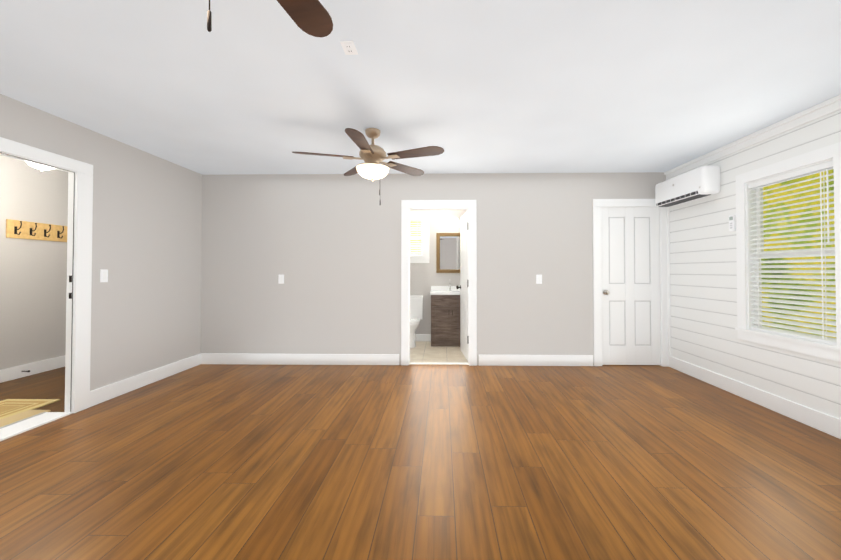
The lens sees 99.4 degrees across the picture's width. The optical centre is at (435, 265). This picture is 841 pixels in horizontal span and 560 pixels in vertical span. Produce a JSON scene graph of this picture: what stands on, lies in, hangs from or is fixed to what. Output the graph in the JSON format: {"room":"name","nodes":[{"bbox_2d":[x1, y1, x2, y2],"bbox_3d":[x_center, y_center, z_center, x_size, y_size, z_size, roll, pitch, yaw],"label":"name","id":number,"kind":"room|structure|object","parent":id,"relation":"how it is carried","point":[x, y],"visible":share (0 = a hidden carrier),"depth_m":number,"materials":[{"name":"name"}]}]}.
{"room":"empty bedroom","nodes":[
{"label":"empty bedroom","id":0,"kind":"room"},
{"bbox_2d":[0,155,67,369],"bbox_3d":[-4.720,0.035,3.764,0.120,2.440,6.640,0,-1,1],"label":"wall","id":1,"kind":"structure","parent":0,"point":[33,280],"depth_m":4.11,"materials":[{"name":"grey paint"}]},
{"bbox_2d":[0,355,64,382],"bbox_3d":[-4.645,1.186,3.745,0.030,0.138,6.400,0,-1,1],"label":"baseboard","id":2,"kind":"structure","parent":1,"relation":"attached to","point":[19,371],"depth_m":4.07,"materials":[{"name":"white wood"}]},
{"bbox_2d":[6,219,66,241],"bbox_3d":[-4.606,-0.394,4.297,0.089,0.200,0.876,0,-1,1],"label":"hook rail","id":3,"kind":"object","parent":1,"relation":"attached to","point":[30,230],"visible":0.65,"depth_m":4.12,"materials":[{"name":"brown wood"}]},
{"bbox_2d":[0,94,201,390],"bbox_3d":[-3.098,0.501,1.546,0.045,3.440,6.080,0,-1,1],"label":"wall","id":4,"kind":"structure","parent":0,"point":[147,254],"depth_m":3.58,"materials":[{"name":"grey paint"}]},
{"bbox_2d":[0,410,71,440],"bbox_3d":[-3.263,1.229,2.527,0.419,0.021,1.017,0,-1,1],"label":"sill","id":5,"kind":"structure","parent":4,"relation":"attached to","point":[18,423],"depth_m":2.81,"materials":[{"name":"white wood"}]},
{"bbox_2d":[0,137,92,412],"bbox_3d":[-3.080,0.170,2.544,0.085,2.132,1.185,0,-1,1],"label":"door frame","id":6,"kind":"structure","parent":4,"relation":"attached to","point":[82,288],"depth_m":3.01,"materials":[{"name":"white wood"}]},
{"bbox_2d":[100,269,107,281],"bbox_3d":[-3.038,0.097,3.267,0.012,0.118,0.072,0,-1,1],"label":"light switch","id":7,"kind":"object","parent":4,"relation":"attached to","point":[103,275],"visible":1,"depth_m":3.26,"materials":[{"name":"white plastic"}]},
{"bbox_2d":[90,353,201,406],"bbox_3d":[-3.024,1.187,3.838,0.020,0.138,1.434,0,-1,1],"label":"baseboard","id":8,"kind":"structure","parent":4,"relation":"attached to","point":[102,394],"depth_m":3.65,"materials":[{"name":"white wood"}]},
{"bbox_2d":[0,341,840,559],"bbox_3d":[-0.954,1.269,2.725,7.690,0.060,8.300,0,-1,1],"label":"floor","id":9,"kind":"structure","parent":0,"point":[365,462],"depth_m":2.15,"materials":[{"name":"brown wood"}]},
{"bbox_2d":[0,399,59,419],"bbox_3d":[-3.740,1.237,2.692,0.500,0.010,1.230,0,-1,1],"label":"mat","id":10,"kind":"object","parent":9,"relation":"on","point":[9,407],"visible":1,"depth_m":3.15,"materials":[{"name":"beige wicker"}]},
{"bbox_2d":[410,295,423,347],"bbox_3d":[-0.433,0.890,5.721,0.450,0.790,0.659,0,-1,1],"label":"toilet","id":11,"kind":"object","parent":9,"relation":"on","point":[416,308],"visible":0.4,"depth_m":5.86,"materials":[{"name":"white ceramic"}]},
{"bbox_2d":[430,283,459,346],"bbox_3d":[0.239,0.755,5.801,0.644,1.063,0.490,0,-1,1],"label":"bathroom vanity","id":12,"kind":"object","parent":9,"relation":"on","point":[445,315],"visible":0.79,"depth_m":5.58,"materials":[{"name":"brown wood"}]},
{"bbox_2d":[0,0,840,174],"bbox_3d":[-0.144,-1.236,2.749,9.310,0.090,8.540,0,-1,1],"label":"ceiling","id":13,"kind":"structure","parent":0,"point":[245,87],"depth_m":2.29,"materials":[{"name":"white paint"}]},
{"bbox_2d":[26,161,54,170],"bbox_3d":[-3.826,-1.052,3.464,0.242,0.276,0.242,0,-1,1],"label":"lamp","id":14,"kind":"object","parent":13,"relation":"attached to","point":[39,166],"visible":0.21,"depth_m":3.42,"materials":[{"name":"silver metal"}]},
{"bbox_2d":[207,0,332,36],"bbox_3d":[-0.574,-0.900,0.871,1.253,0.660,1.272,0,-1,1],"label":"fan","id":15,"kind":"object","parent":13,"relation":"hanging from","point":[312,18],"visible":1,"depth_m":1.38,"materials":[{"name":"brown wood"}]},
{"bbox_2d":[292,128,443,204],"bbox_3d":[-0.565,-0.865,3.104,1.278,0.660,1.233,0,-1,1],"label":"fan","id":16,"kind":"object","parent":13,"relation":"hanging from","point":[373,157],"visible":1,"depth_m":3.06,"materials":[{"name":"brown wood"}]},
{"bbox_2d":[201,172,665,365],"bbox_3d":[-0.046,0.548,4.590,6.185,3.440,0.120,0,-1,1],"label":"wall","id":17,"kind":"structure","parent":0,"point":[328,246],"depth_m":4.55,"materials":[{"name":"grey paint"}]},
{"bbox_2d":[278,275,283,283],"bbox_3d":[-1.980,0.177,4.565,0.072,0.118,0.012,0,-1,1],"label":"light switch","id":18,"kind":"object","parent":17,"relation":"attached to","point":[280,279],"visible":1,"depth_m":4.57,"materials":[{"name":"white plastic"}]},
{"bbox_2d":[202,353,398,364],"bbox_3d":[-1.741,1.198,4.543,2.557,0.138,0.016,0,-1,1],"label":"baseboard","id":19,"kind":"structure","parent":17,"relation":"attached to","point":[207,358],"depth_m":4.53,"materials":[{"name":"white wood"}]},
{"bbox_2d":[409,362,468,364],"bbox_3d":[0.042,1.264,4.587,0.768,0.008,0.100,0,-1,1],"label":"sill","id":20,"kind":"structure","parent":17,"relation":"attached to","point":[438,363],"depth_m":4.57,"materials":[{"name":"white wood"}]},
{"bbox_2d":[456,210,468,361],"bbox_3d":[0.388,0.269,5.009,0.169,1.994,0.755,0,-1,1],"label":"bathroom door","id":21,"kind":"structure","parent":17,"relation":"in","point":[464,337],"depth_m":4.95,"materials":[{"name":"white wood"}]},
{"bbox_2d":[479,355,592,365],"bbox_3d":[1.261,1.197,4.488,1.433,0.138,0.016,0,-1,1],"label":"baseboard","id":22,"kind":"structure","parent":17,"relation":"attached to","point":[484,360],"depth_m":4.48,"materials":[{"name":"white wood"}]},
{"bbox_2d":[536,275,541,283],"bbox_3d":[1.310,0.176,4.504,0.072,0.118,0.012,0,-1,1],"label":"light switch","id":23,"kind":"object","parent":17,"relation":"attached to","point":[538,279],"visible":1,"depth_m":4.50,"materials":[{"name":"white plastic"}]},
{"bbox_2d":[601,207,660,364],"bbox_3d":[2.460,0.259,4.494,0.749,1.999,0.102,0,-1,1],"label":"closet door","id":24,"kind":"structure","parent":17,"relation":"in","point":[630,286],"depth_m":4.51,"materials":[{"name":"white wood"}]},
{"bbox_2d":[410,210,466,333],"bbox_3d":[-0.051,0.071,6.128,2.690,2.440,0.120,0,-1,1],"label":"wall","id":25,"kind":"structure","parent":0,"point":[424,277],"depth_m":6.06,"materials":[{"name":"grey paint"}]},
{"bbox_2d":[410,211,429,262],"bbox_3d":[-0.476,-0.479,6.127,0.760,0.880,0.154,0,-1,1],"label":"window","id":26,"kind":"structure","parent":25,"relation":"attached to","point":[422,217],"depth_m":6.08,"materials":[{"name":"white"}]},
{"bbox_2d":[416,334,430,340],"bbox_3d":[-0.052,1.230,6.042,2.450,0.120,0.016,0,-1,1],"label":"baseboard","id":27,"kind":"structure","parent":25,"relation":"attached to","point":[423,337],"depth_m":6.03,"materials":[{"name":"white wood"}]},
{"bbox_2d":[436,233,459,272],"bbox_3d":[0.243,-0.210,6.051,0.460,0.680,0.028,0,-1,1],"label":"bathroom mirror","id":28,"kind":"object","parent":25,"relation":"attached to","point":[447,252],"visible":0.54,"depth_m":6.05,"materials":[{"name":"brown mirror"}]},
{"bbox_2d":[670,110,840,418],"bbox_3d":[2.929,0.000,1.502,0.120,2.440,6.200,0,-1,1],"label":"wall","id":29,"kind":"structure","parent":0,"point":[703,283],"depth_m":3.55,"materials":[{"name":"white wood"}]},
{"bbox_2d":[655,165,719,206],"bbox_3d":[2.814,-0.871,4.026,0.197,0.290,0.825,0,-1,1],"label":"air conditioner unit","id":30,"kind":"object","parent":29,"relation":"attached to","point":[705,179],"visible":0.9,"depth_m":3.77,"materials":[{"name":"white plastic"}]},
{"bbox_2d":[656,184,710,206],"bbox_3d":[2.784,-0.827,4.021,0.144,0.206,0.755,0,-1,1],"label":"air vent","id":31,"kind":"object","parent":30,"relation":"attached to","point":[681,197],"visible":0.9,"depth_m":3.98,"materials":[{"name":"white plastic"}]},
{"bbox_2d":[729,215,735,230],"bbox_3d":[2.893,-0.410,3.475,0.024,0.150,0.060,0,-1,1],"label":"thermostat","id":32,"kind":"object","parent":29,"relation":"attached to","point":[732,222],"visible":0.98,"depth_m":3.46,"materials":[{"name":"white plastic"}]},
{"bbox_2d":[664,94,840,355],"bbox_3d":[2.849,-0.069,1.505,0.040,2.302,5.960,0,-1,1],"label":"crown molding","id":33,"kind":"structure","parent":29,"relation":"attached to","point":[825,108],"depth_m":3.29,"materials":[{"name":"white wood"}]},
{"bbox_2d":[669,356,840,438],"bbox_3d":[2.862,1.151,1.501,0.016,0.138,5.930,0,-1,1],"label":"baseboard","id":34,"kind":"structure","parent":29,"relation":"attached to","point":[822,422],"depth_m":3.10,"materials":[{"name":"white wood"}]},
{"bbox_2d":[735,142,840,361],"bbox_3d":[2.939,-0.088,2.939,0.154,1.560,0.970,0,-1,1],"label":"window","id":35,"kind":"structure","parent":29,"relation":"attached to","point":[751,253],"depth_m":2.93,"materials":[{"name":"white"}]},
{"label":"outside","id":36,"kind":"structure","parent":0,"visible":0},
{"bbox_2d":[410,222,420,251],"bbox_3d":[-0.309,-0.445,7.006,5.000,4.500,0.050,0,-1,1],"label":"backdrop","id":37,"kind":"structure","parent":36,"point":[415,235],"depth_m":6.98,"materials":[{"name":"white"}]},
{"bbox_2d":[761,169,835,337],"bbox_3d":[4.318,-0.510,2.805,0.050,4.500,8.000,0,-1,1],"label":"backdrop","id":38,"kind":"structure","parent":36,"point":[797,211],"depth_m":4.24,"materials":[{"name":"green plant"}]}
]}

